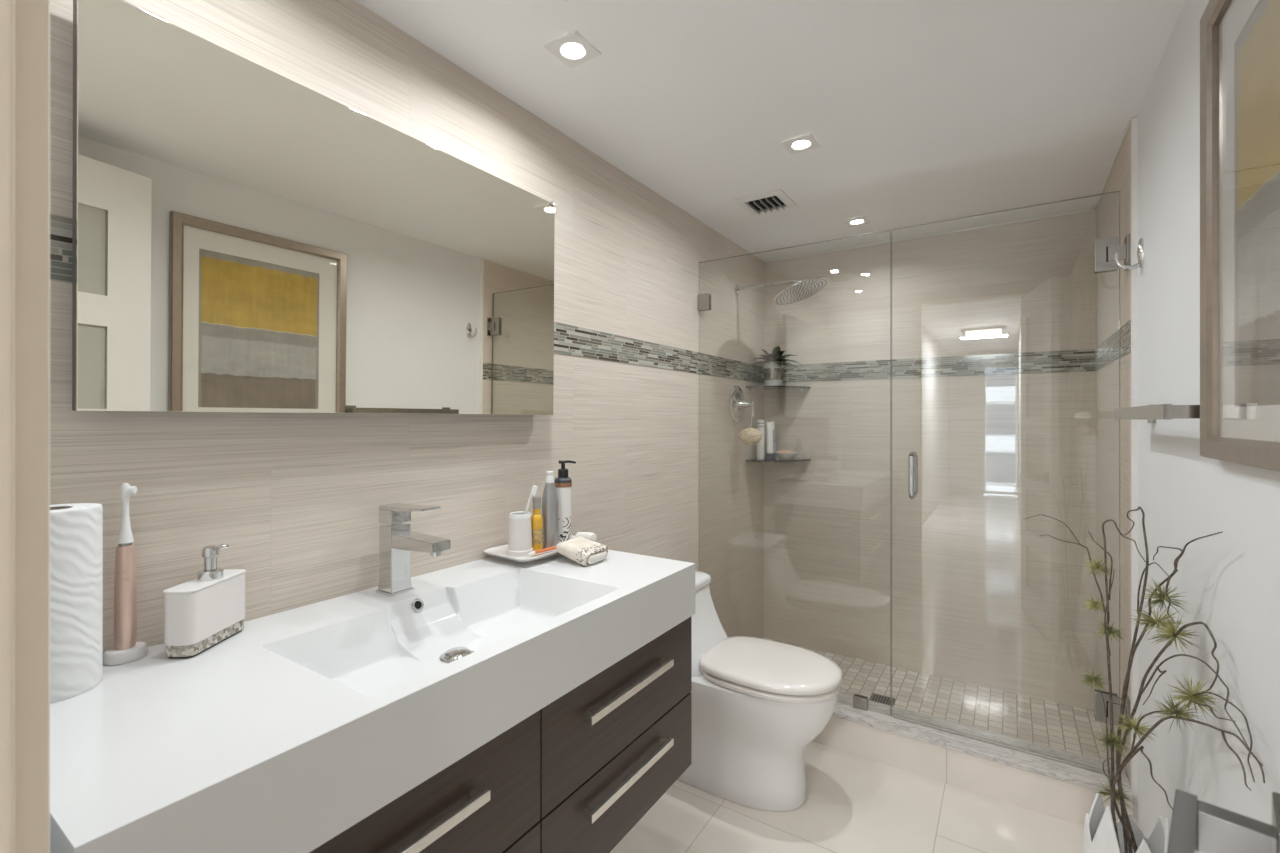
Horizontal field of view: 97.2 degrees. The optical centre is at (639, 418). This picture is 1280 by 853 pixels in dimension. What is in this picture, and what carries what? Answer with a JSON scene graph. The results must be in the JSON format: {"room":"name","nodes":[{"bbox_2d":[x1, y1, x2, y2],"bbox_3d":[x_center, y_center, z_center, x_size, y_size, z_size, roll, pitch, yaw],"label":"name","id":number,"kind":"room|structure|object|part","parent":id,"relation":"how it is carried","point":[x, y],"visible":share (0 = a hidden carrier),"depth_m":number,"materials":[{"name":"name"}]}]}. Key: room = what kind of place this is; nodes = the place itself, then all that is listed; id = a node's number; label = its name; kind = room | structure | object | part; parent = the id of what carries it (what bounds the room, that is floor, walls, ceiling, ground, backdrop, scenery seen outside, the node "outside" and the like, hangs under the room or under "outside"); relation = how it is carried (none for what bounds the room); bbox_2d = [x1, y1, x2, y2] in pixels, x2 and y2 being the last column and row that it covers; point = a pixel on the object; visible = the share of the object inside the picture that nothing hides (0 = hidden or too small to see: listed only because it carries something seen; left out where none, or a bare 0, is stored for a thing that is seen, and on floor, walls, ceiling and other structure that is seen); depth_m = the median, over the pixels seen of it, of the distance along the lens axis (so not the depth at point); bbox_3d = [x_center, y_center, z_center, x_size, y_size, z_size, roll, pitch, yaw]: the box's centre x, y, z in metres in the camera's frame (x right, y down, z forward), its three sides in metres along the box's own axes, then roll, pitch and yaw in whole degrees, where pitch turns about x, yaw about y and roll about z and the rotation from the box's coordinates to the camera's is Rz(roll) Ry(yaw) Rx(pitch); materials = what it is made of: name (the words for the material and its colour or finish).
{"room":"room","nodes":[
{"label":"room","id":0,"kind":"room"},
{"bbox_2d":[50,0,763,652],"bbox_3d":[-0.154,0.182,2.060,0.102,2.215,3.065,0,0,33],"label":"wall","id":1,"kind":"structure","parent":0,"point":[644,378],"depth_m":1.44,"materials":[{"name":"beige tile"}]},
{"bbox_2d":[72,0,554,414],"bbox_3d":[-0.565,-0.332,1.281,0.069,0.640,1.042,0,0,33],"label":"wall mirror","id":2,"kind":"object","parent":1,"relation":"attached to","point":[246,237],"visible":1,"depth_m":1.06,"materials":[{"name":"silver glass"}]},
{"bbox_2d":[309,616,691,852],"bbox_3d":[-0.384,0.718,1.137,0.528,0.400,1.180,0,0,33],"label":"vanity cabinet","id":3,"kind":"object","parent":1,"relation":"attached to","point":[577,774],"visible":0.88,"depth_m":1.07,"materials":[{"name":"brown wood"}]},
{"bbox_2d":[50,550,694,852],"bbox_3d":[-0.393,0.450,1.140,0.511,0.134,1.188,0,0,33],"label":"basin","id":4,"kind":"object","parent":3,"relation":"in","point":[295,728],"visible":0.88,"depth_m":0.80,"materials":[{"name":"white ceramic"}]},
{"bbox_2d":[50,503,102,702],"bbox_3d":[-0.828,0.254,0.794,0.103,0.256,0.103,0,0,33],"label":"paper towel roll","id":5,"kind":"object","parent":4,"relation":"on","point":[76,529],"visible":0.55,"depth_m":0.78,"materials":[{"name":"white paper"}]},
{"bbox_2d":[103,642,146,665],"bbox_3d":[-0.820,0.373,0.899,0.047,0.019,0.053,0,0,33],"label":"base","id":6,"kind":"object","parent":4,"relation":"on","point":[111,656],"visible":0.9,"depth_m":0.88,"materials":[{"name":"white plastic"}]},
{"bbox_2d":[114,483,136,649],"bbox_3d":[-0.820,0.233,0.899,0.028,0.261,0.029,0,0,-22],"label":"electric toothbrush","id":7,"kind":"object","parent":6,"relation":"on","point":[125,578],"visible":1,"depth_m":0.89,"materials":[{"name":"pink plastic"}]},
{"bbox_3d":[-0.820,0.283,0.899,0.028,0.162,0.028,0,0,33],"label":"handle","id":8,"kind":"part","parent":7,"relation":"part of","materials":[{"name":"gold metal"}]},
{"bbox_2d":[163,544,245,658],"bbox_3d":[-0.739,0.300,0.963,0.052,0.165,0.135,0,0,-1],"label":"soap dispenser","id":9,"kind":"object","parent":4,"relation":"on","point":[202,612],"visible":1,"depth_m":0.94,"materials":[{"name":"white ceramic"}]},
{"bbox_3d":[-0.739,0.276,0.963,0.052,0.003,0.135,0,0,-1],"label":"plate","id":10,"kind":"part","parent":9,"relation":"part of","materials":[{"name":"white ceramic"}]},
{"bbox_2d":[375,503,450,595],"bbox_3d":[-0.489,0.284,1.218,0.192,0.197,0.058,0,0,33],"label":"faucet","id":11,"kind":"object","parent":4,"relation":"on","point":[396,540],"visible":1,"depth_m":1.23,"materials":[{"name":"silver metal"}]},
{"bbox_3d":[-0.502,0.193,1.226,0.152,0.013,0.047,0,0,33],"label":"lever","id":12,"kind":"part","parent":11,"relation":"part of","materials":[{"name":"silver metal"}]},
{"bbox_3d":[-0.472,0.265,1.207,0.151,0.034,0.045,0,0,33],"label":"spout","id":13,"kind":"part","parent":11,"relation":"part of","materials":[{"name":"silver metal"}]},
{"bbox_2d":[484,535,574,562],"bbox_3d":[-0.277,0.370,1.603,0.176,0.025,0.298,0,0,37],"label":"tray","id":14,"kind":"object","parent":4,"relation":"on","point":[499,551],"visible":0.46,"depth_m":1.51,"materials":[{"name":"white ceramic"}]},
{"bbox_2d":[507,511,532,556],"bbox_3d":[-0.323,0.308,1.520,0.069,0.110,0.069,0,0,33],"label":"tumbler","id":15,"kind":"object","parent":14,"relation":"on","point":[520,529],"visible":0.98,"depth_m":1.49,"materials":[{"name":"white ceramic"}]},
{"bbox_2d":[524,485,537,513],"bbox_3d":[-0.307,0.258,1.522,0.061,0.157,0.012,0,0,-9],"label":"toothbrush","id":16,"kind":"object","parent":15,"relation":"in","point":[534,488],"visible":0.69,"depth_m":1.52,"materials":[{"name":"white plastic"}]},
{"bbox_3d":[-0.311,0.259,1.522,0.053,0.155,0.008,0,0,-7],"label":"handle","id":17,"kind":"part","parent":16,"relation":"part of","materials":[{"name":"white plastic"}]},
{"bbox_2d":[531,497,542,550],"bbox_3d":[-0.284,0.289,1.551,0.034,0.149,0.034,0,0,33],"label":"perfume bottle","id":18,"kind":"object","parent":14,"relation":"on","point":[536,518],"visible":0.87,"depth_m":1.54,"materials":[{"name":"yellow glass"}]},
{"bbox_2d":[528,546,555,555],"bbox_3d":[-0.262,0.355,1.519,0.010,0.012,0.099,0,0,40],"label":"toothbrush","id":19,"kind":"object","parent":14,"relation":"on","point":[554,547],"visible":0.99,"depth_m":1.51,"materials":[{"name":"orange plastic"}]},
{"bbox_2d":[542,471,557,548],"bbox_3d":[-0.254,0.255,1.590,0.047,0.217,0.047,0,0,33],"label":"spray bottle","id":20,"kind":"object","parent":14,"relation":"on","point":[549,498],"visible":0.91,"depth_m":1.57,"materials":[{"name":"grey metal"}]},
{"bbox_2d":[554,460,575,542],"bbox_3d":[-0.221,0.242,1.640,0.054,0.243,0.053,0,0,33],"label":"pump bottle","id":21,"kind":"object","parent":14,"relation":"on","point":[563,483],"visible":0.92,"depth_m":1.62,"materials":[{"name":"white plastic"}]},
{"bbox_3d":[-0.212,0.125,1.642,0.050,0.011,0.012,0,0,-5],"label":"pump spout","id":22,"kind":"part","parent":21,"relation":"part of","materials":[{"name":"black plastic"}]},
{"bbox_2d":[575,532,596,541],"bbox_3d":[-0.157,0.343,1.635,0.064,0.032,0.030,0,0,33],"label":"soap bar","id":23,"kind":"object","parent":14,"relation":"on","point":[588,535],"visible":0.62,"depth_m":1.62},
{"bbox_2d":[556,536,607,565],"bbox_3d":[-0.156,0.355,1.523,0.116,0.056,0.108,0,0,33],"label":"folded cloth","id":24,"kind":"object","parent":4,"relation":"on","point":[586,552],"visible":1,"depth_m":1.49,"materials":[{"name":"white fabric"}]},
{"bbox_3d":[-0.353,0.621,0.771,0.020,0.205,0.602,0,0,33],"label":"drawer","id":25,"kind":"part","parent":3,"relation":"part of","materials":[{"name":"brown wood"}]},
{"bbox_3d":[-0.333,0.590,0.758,0.028,0.016,0.320,0,0,33],"label":"drawer handle","id":26,"kind":"part","parent":3,"relation":"part of","materials":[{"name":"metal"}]},
{"bbox_3d":[-0.353,0.823,0.771,0.020,0.190,0.602,0,0,33],"label":"drawer","id":27,"kind":"part","parent":3,"relation":"part of","materials":[{"name":"brown wood"}]},
{"bbox_3d":[-0.028,0.823,1.266,0.020,0.190,0.574,0,0,33],"label":"drawer","id":28,"kind":"part","parent":3,"relation":"part of","materials":[{"name":"brown wood"}]},
{"bbox_3d":[-0.028,0.621,1.266,0.020,0.205,0.574,0,0,33],"label":"drawer","id":29,"kind":"part","parent":3,"relation":"part of","materials":[{"name":"brown wood"}]},
{"bbox_3d":[-0.017,0.590,1.240,0.028,0.016,0.320,0,0,33],"label":"drawer handle","id":30,"kind":"part","parent":3,"relation":"part of","materials":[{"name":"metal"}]},
{"bbox_3d":[-0.017,0.782,1.240,0.028,0.016,0.320,0,0,33],"label":"drawer handle","id":31,"kind":"part","parent":3,"relation":"part of","materials":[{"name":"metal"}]},
{"bbox_2d":[729,385,754,422],"bbox_3d":[0.553,-0.079,2.953,0.105,0.198,0.198,0,0,33],"label":"shower valve","id":32,"kind":"object","parent":1,"relation":"attached to","point":[737,403],"visible":1,"depth_m":2.94,"materials":[{"name":"silver metal"}]},
{"bbox_2d":[738,414,762,444],"bbox_3d":[0.571,0.045,2.917,0.126,0.183,0.106,0,0,33],"label":"sponge","id":33,"kind":"object","parent":32,"relation":"hanging from","point":[748,436],"visible":1,"depth_m":2.88,"materials":[{"name":"beige"}]},
{"bbox_2d":[745,386,810,389],"bbox_3d":[0.767,-0.171,3.123,0.275,0.018,0.275,0,0,33],"label":"corner shelf","id":34,"kind":"object","parent":1,"relation":"attached to","point":[748,387],"visible":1,"depth_m":3.08,"materials":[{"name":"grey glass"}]},
{"bbox_2d":[752,346,802,385],"bbox_3d":[0.752,-0.292,3.108,0.269,0.223,0.235,0,0,-28],"label":"potted plant","id":35,"kind":"object","parent":34,"relation":"on","point":[773,367],"visible":0.92,"depth_m":3.12,"materials":[{"name":"green plant"}]},
{"bbox_3d":[0.750,-0.250,3.170,0.122,0.139,0.122,0,0,33],"label":"pot","id":36,"kind":"part","parent":35,"relation":"part of","materials":[{"name":"white plastic"}]},
{"bbox_2d":[735,276,828,304],"bbox_3d":[0.712,-0.649,2.861,0.471,0.133,0.278,0,0,33],"label":"shower","id":37,"kind":"object","parent":1,"relation":"attached to","point":[804,289],"visible":1,"depth_m":2.81,"materials":[{"name":"silver metal"}]},
{"bbox_3d":[0.659,-0.679,2.895,0.338,0.040,0.019,0,0,33],"label":"shower arm","id":38,"kind":"part","parent":37,"relation":"part of","materials":[{"name":"silver metal"}]},
{"bbox_2d":[813,716,1132,825],"bbox_3d":[0.912,1.227,2.206,1.525,0.126,0.160,0,0,33],"label":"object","id":39,"kind":"structure","parent":1,"relation":"attached to","point":[1049,796],"depth_m":1.96,"materials":[{"name":"beige tile"}]},
{"bbox_2d":[832,692,1132,800],"bbox_3d":[0.912,1.153,2.206,1.524,0.021,0.174,0,0,33],"label":"trim","id":40,"kind":"structure","parent":1,"relation":"attached to","point":[877,715],"depth_m":1.98,"materials":[{"name":"white stone"}]},
{"bbox_2d":[698,230,890,715],"bbox_3d":[0.619,0.208,2.396,0.827,1.870,0.028,0,0,33],"label":"screen","id":41,"kind":"object","parent":40,"relation":"on","point":[860,702],"visible":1,"depth_m":2.21,"materials":[{"name":"clear glass"}]},
{"bbox_2d":[355,0,1185,260],"bbox_3d":[0.562,-0.975,1.650,1.750,0.100,3.165,0,0,33],"label":"ceiling","id":42,"kind":"structure","parent":0,"point":[918,112],"depth_m":1.59,"materials":[{"name":"white paint"}]},
{"bbox_2d":[544,30,600,67],"bbox_3d":[-0.168,-0.921,1.409,0.100,0.006,0.100,0,0,33],"label":"recessed light","id":43,"kind":"object","parent":42,"relation":"in","point":[572,48],"visible":1,"depth_m":1.40,"materials":[{"name":"white plastic"}]},
{"bbox_2d":[734,189,796,214],"bbox_3d":[0.537,-0.913,2.406,0.202,0.022,0.203,0,0,33],"label":"ceiling vent","id":44,"kind":"object","parent":42,"relation":"in","point":[765,202],"visible":1,"depth_m":2.39,"materials":[{"name":"white plastic"}]},
{"bbox_2d":[781,133,819,154],"bbox_3d":[0.540,-0.921,1.892,0.100,0.006,0.100,0,0,33],"label":"recessed light","id":45,"kind":"object","parent":42,"relation":"in","point":[808,141],"visible":1,"depth_m":1.89,"materials":[{"name":"white plastic"}]},
{"bbox_2d":[843,216,870,226],"bbox_3d":[1.014,-0.921,2.636,0.100,0.006,0.100,0,0,33],"label":"recessed light","id":46,"kind":"object","parent":42,"relation":"in","point":[863,220],"visible":1,"depth_m":2.63,"materials":[{"name":"white plastic"}]},
{"bbox_2d":[610,638,1109,852],"bbox_3d":[0.497,1.338,1.551,1.750,0.104,3.400,0,0,33],"label":"floor","id":47,"kind":"structure","parent":0,"point":[853,803],"depth_m":1.87,"materials":[{"name":"beige tile"}]},
{"bbox_2d":[677,571,842,811],"bbox_3d":[0.338,0.952,2.033,0.748,0.676,0.374,0,0,33],"label":"toilet","id":48,"kind":"object","parent":47,"relation":"on","point":[757,703],"visible":0.6,"depth_m":1.87,"materials":[{"name":"white ceramic"}]},
{"bbox_3d":[0.113,0.637,2.181,0.208,0.036,0.374,0,0,33],"label":"tank lid","id":49,"kind":"part","parent":48,"relation":"part of","materials":[{"name":"white ceramic"}]},
{"bbox_3d":[0.162,0.793,2.148,0.326,0.274,0.360,0,0,33],"label":"tank","id":50,"kind":"part","parent":48,"relation":"part of","materials":[{"name":"white ceramic"}]},
{"bbox_3d":[0.340,1.090,2.031,0.720,0.400,0.356,0,0,33],"label":"bowl","id":51,"kind":"part","parent":48,"relation":"part of","materials":[{"name":"white ceramic"}]},
{"bbox_3d":[0.455,0.848,1.956,0.468,0.032,0.366,0,0,33],"label":"lid","id":52,"kind":"part","parent":48,"relation":"part of","materials":[{"name":"white plastic"}]},
{"bbox_3d":[0.458,0.879,1.954,0.458,0.021,0.360,0,0,33],"label":"seat","id":53,"kind":"part","parent":48,"relation":"part of","materials":[{"name":"white plastic"}]},
{"bbox_2d":[869,693,895,705],"bbox_3d":[1.104,1.284,2.573,0.100,0.004,0.100,0,0,33],"label":"shower drain","id":54,"kind":"object","parent":47,"relation":"on","point":[875,697],"visible":0.59,"depth_m":2.58,"materials":[{"name":"grey metal"}]},
{"bbox_2d":[946,748,946,782],"bbox_3d":[1.085,1.227,1.996,0.002,0.124,0.002,0,0,33],"label":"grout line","id":55,"kind":"structure","parent":47,"relation":"on","point":[946,748],"depth_m":2.00,"materials":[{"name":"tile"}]},
{"bbox_2d":[1083,791,1169,852],"bbox_3d":[1.157,1.096,1.340,0.167,0.388,0.167,0,0,33],"label":"vase","id":56,"kind":"object","parent":47,"relation":"on","point":[1099,835],"visible":0.84,"depth_m":1.34,"materials":[{"name":"white ceramic"}]},
{"bbox_2d":[1025,514,1145,813],"bbox_3d":[1.095,0.753,1.369,0.086,1.028,0.266,0,0,-21],"label":"branch","id":57,"kind":"object","parent":56,"relation":"in","point":[1106,630],"visible":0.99,"depth_m":1.35,"materials":[{"name":"brown plant"}]},
{"bbox_3d":[1.126,0.753,1.292,0.042,1.028,0.126,0,0,3],"label":"stem","id":58,"kind":"part","parent":57,"relation":"part of","materials":[{"name":"brown plant"}]},
{"bbox_2d":[1079,668,1172,851],"bbox_3d":[1.098,0.931,1.233,0.091,0.670,0.311,0,0,5],"label":"branch","id":59,"kind":"object","parent":56,"relation":"in","point":[1110,738],"visible":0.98,"depth_m":1.33,"materials":[{"name":"brown plant"}]},
{"bbox_3d":[1.080,0.991,1.215,0.035,0.550,0.275,0,0,24],"label":"stem","id":60,"kind":"part","parent":59,"relation":"part of","materials":[{"name":"brown plant"}]},
{"bbox_2d":[1092,506,1168,852],"bbox_3d":[1.115,0.733,1.296,0.086,1.067,0.245,0,0,26],"label":"branch","id":61,"kind":"object","parent":56,"relation":"in","point":[1145,570],"visible":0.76,"depth_m":1.31,"materials":[{"name":"brown plant"}]},
{"bbox_3d":[1.151,0.733,1.306,0.024,1.067,0.117,0,0,14],"label":"stem","id":62,"kind":"part","parent":61,"relation":"part of","materials":[{"name":"brown plant"}]},
{"bbox_2d":[1116,532,1222,848],"bbox_3d":[1.086,0.729,1.147,0.097,1.075,0.420,0,0,17],"label":"branch","id":63,"kind":"object","parent":56,"relation":"in","point":[1150,622],"visible":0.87,"depth_m":1.20,"materials":[{"name":"brown plant"}]},
{"bbox_2d":[1114,674,1264,852],"bbox_3d":[1.038,0.862,1.066,0.097,0.809,0.599,0,0,22],"label":"branch","id":64,"kind":"object","parent":56,"relation":"in","point":[1192,695],"visible":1,"depth_m":1.09,"materials":[{"name":"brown plant"}]},
{"bbox_2d":[1119,613,1262,852],"bbox_3d":[1.054,0.819,1.081,0.094,0.894,0.584,0,0,24],"label":"branch","id":65,"kind":"object","parent":56,"relation":"in","point":[1173,633],"visible":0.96,"depth_m":1.14,"materials":[{"name":"brown plant"}]},
{"bbox_3d":[1.086,0.819,1.164,0.024,0.894,0.408,0,0,21],"label":"stem","id":66,"kind":"part","parent":65,"relation":"part of","materials":[{"name":"brown plant"}]},
{"bbox_2d":[764,210,1095,710],"bbox_3d":[1.402,0.182,2.930,1.750,2.215,0.102,0,0,33],"label":"wall","id":67,"kind":"structure","parent":0,"point":[994,327],"depth_m":2.80,"materials":[{"name":"beige tile"}]},
{"bbox_2d":[745,457,810,462],"bbox_3d":[0.767,0.232,3.123,0.275,0.018,0.275,0,0,33],"label":"corner shelf","id":68,"kind":"object","parent":67,"relation":"attached to","point":[777,459],"visible":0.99,"depth_m":3.08,"materials":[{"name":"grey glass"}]},
{"bbox_2d":[757,420,763,458],"bbox_3d":[0.669,0.114,3.131,0.042,0.218,0.042,0,0,33],"label":"shampoo bottle","id":69,"kind":"object","parent":68,"relation":"on","point":[760,423],"visible":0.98,"depth_m":3.11,"materials":[{"name":"white plastic"}]},
{"bbox_2d":[766,422,773,458],"bbox_3d":[0.721,0.120,3.130,0.045,0.205,0.045,0,0,5],"label":"tube","id":70,"kind":"object","parent":68,"relation":"on","point":[769,455],"visible":1,"depth_m":3.12,"materials":[{"name":"white plastic"}]},
{"bbox_2d":[770,421,775,458],"bbox_3d":[0.747,0.118,3.188,0.044,0.209,0.040,0,0,33],"label":"bottle","id":71,"kind":"object","parent":68,"relation":"on","point":[774,431],"visible":0.48,"depth_m":3.17,"materials":[{"name":"white plastic"}]},
{"bbox_2d":[775,451,797,459],"bbox_3d":[0.809,0.203,3.126,0.126,0.040,0.126,0,0,33],"label":"soap dish","id":72,"kind":"object","parent":68,"relation":"on","point":[787,456],"visible":0.93,"depth_m":3.08,"materials":[{"name":"white ceramic"}]},
{"bbox_2d":[780,450,792,452],"bbox_3d":[0.809,0.186,3.126,0.068,0.024,0.042,0,0,33],"label":"soap bar","id":73,"kind":"object","parent":72,"relation":"in","point":[784,451],"visible":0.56,"depth_m":3.11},
{"bbox_2d":[763,208,1095,262],"bbox_3d":[1.363,-0.921,2.893,1.525,0.007,0.007,0,0,33],"label":"trim","id":74,"kind":"structure","parent":67,"relation":"attached to","point":[1093,208],"depth_m":2.80,"materials":[{"name":"grey metal"}]},
{"bbox_2d":[1095,0,1279,852],"bbox_3d":[1.206,0.182,1.167,0.112,2.215,3.065,0,0,33],"label":"wall","id":75,"kind":"structure","parent":0,"point":[1229,580],"depth_m":1.30,"materials":[{"name":"white paint"}]},
{"bbox_2d":[891,191,1129,774],"bbox_3d":[1.258,0.207,1.977,0.695,1.869,0.124,0,0,33],"label":"shower door","id":76,"kind":"structure","parent":75,"relation":"attached to","point":[1104,248],"depth_m":1.82,"materials":[{"name":"clear glass"}]},
{"bbox_3d":[1.012,0.211,2.098,0.019,0.178,0.056,0,0,33],"label":"pull handle","id":77,"kind":"part","parent":76,"relation":"part of","materials":[{"name":"silver metal"}]},
{"bbox_3d":[1.049,0.211,2.155,0.019,0.178,0.056,0,0,33],"label":"pull handle","id":78,"kind":"part","parent":76,"relation":"part of","materials":[{"name":"silver metal"}]},
{"bbox_3d":[1.507,-0.527,1.825,0.058,0.105,0.009,0,0,33],"label":"hinge plate","id":79,"kind":"part","parent":76,"relation":"part of","materials":[{"name":"silver metal"}]},
{"bbox_3d":[1.507,0.928,1.825,0.058,0.093,0.009,0,0,33],"label":"hinge plate","id":80,"kind":"part","parent":76,"relation":"part of","materials":[{"name":"silver metal"}]},
{"bbox_3d":[1.249,0.204,1.983,0.671,1.860,0.010,0,0,33],"label":"glass","id":81,"kind":"part","parent":76,"relation":"part of","materials":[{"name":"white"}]},
{"bbox_3d":[1.545,-0.527,1.789,0.008,0.105,0.054,0,0,33],"label":"wall plate","id":82,"kind":"part","parent":76,"relation":"part of","materials":[{"name":"silver metal"}]},
{"bbox_3d":[1.545,0.928,1.789,0.008,0.093,0.054,0,0,33],"label":"wall plate","id":83,"kind":"part","parent":76,"relation":"part of","materials":[{"name":"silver metal"}]},
{"bbox_2d":[1094,120,1130,209],"bbox_3d":[1.756,-0.921,2.108,0.007,0.007,0.874,0,0,33],"label":"trim","id":84,"kind":"structure","parent":75,"relation":"attached to","point":[1129,122],"depth_m":2.01,"materials":[{"name":"grey metal"}]},
{"bbox_2d":[1114,238,1143,269],"bbox_3d":[1.446,-0.486,1.671,0.065,0.090,0.036,0,0,33],"label":"robe hook","id":85,"kind":"object","parent":75,"relation":"attached to","point":[1140,251],"visible":1,"depth_m":1.66,"materials":[{"name":"silver metal"}]},
{"bbox_3d":[1.444,-0.469,1.672,0.062,0.055,0.013,0,0,33],"label":"hook arm","id":86,"kind":"part","parent":85,"relation":"part of","materials":[{"name":"silver metal"}]},
{"bbox_3d":[1.468,-0.487,1.656,0.011,0.089,0.036,0,0,33],"label":"hook plate","id":87,"kind":"part","parent":85,"relation":"part of","materials":[{"name":"silver metal"}]},
{"bbox_2d":[1131,117,1136,821],"bbox_3d":[1.519,0.183,1.730,0.018,2.213,0.016,0,0,33],"label":"trim","id":88,"kind":"structure","parent":75,"relation":"attached to","point":[1133,120],"depth_m":1.73,"materials":[{"name":"metal"}]},
{"bbox_2d":[1114,404,1199,422],"bbox_3d":[1.205,-0.014,1.317,0.079,0.050,0.601,0,0,33],"label":"towel bar","id":89,"kind":"object","parent":75,"relation":"attached to","point":[1152,412],"visible":0.67,"depth_m":1.12,"materials":[{"name":"silver metal"}]},
{"bbox_3d":[1.384,-0.014,1.526,0.009,0.050,0.050,0,0,33],"label":"wall plate","id":90,"kind":"part","parent":89,"relation":"part of","materials":[{"name":"silver metal"}]},
{"bbox_3d":[1.058,-0.014,1.088,0.054,0.026,0.020,0,0,33],"label":"bracket arm","id":91,"kind":"part","parent":89,"relation":"part of","materials":[{"name":"silver metal"}]},
{"bbox_2d":[1200,0,1279,471],"bbox_3d":[0.876,-0.338,0.771,0.028,0.816,0.660,0,0,33],"label":"framed picture","id":92,"kind":"object","parent":75,"relation":"attached to","point":[1240,39],"visible":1,"depth_m":0.93,"materials":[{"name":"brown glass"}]},
{"bbox_2d":[1236,0,1279,406],"bbox_3d":[0.875,-0.326,0.755,0.002,0.622,0.463,0,0,33],"label":"painting","id":93,"kind":"object","parent":92,"relation":"attached to","point":[1258,30],"depth_m":0.86},
{"bbox_2d":[1167,789,1279,852],"bbox_3d":[0.323,0.234,0.282,0.610,2.088,0.102,0,0,-44],"label":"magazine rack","id":94,"kind":"structure","parent":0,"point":[1196,825],"depth_m":0.46,"materials":[{"name":"white paint"}]},
{"bbox_3d":[0.424,0.343,0.441,0.137,0.040,0.014,0,0,-44],"label":"handle lever","id":95,"kind":"part","parent":94,"relation":"part of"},
{"bbox_3d":[0.503,0.340,0.441,0.070,0.064,0.009,0,0,-44],"label":"handle","id":96,"kind":"part","parent":94,"relation":"part of","materials":[{"name":"grey metal"}]},
{"bbox_3d":[-0.768,0.183,0.554,0.728,2.215,0.124,0,0,33],"label":"wall","id":97,"kind":"structure","parent":0,"visible":0},
{"bbox_2d":[0,0,49,852],"bbox_3d":[-0.452,0.225,0.340,0.035,2.130,0.133,0,0,33],"label":"trim","id":98,"kind":"structure","parent":97,"relation":"attached to","point":[24,24],"depth_m":0.38,"materials":[{"name":"beige paint"}]}
]}

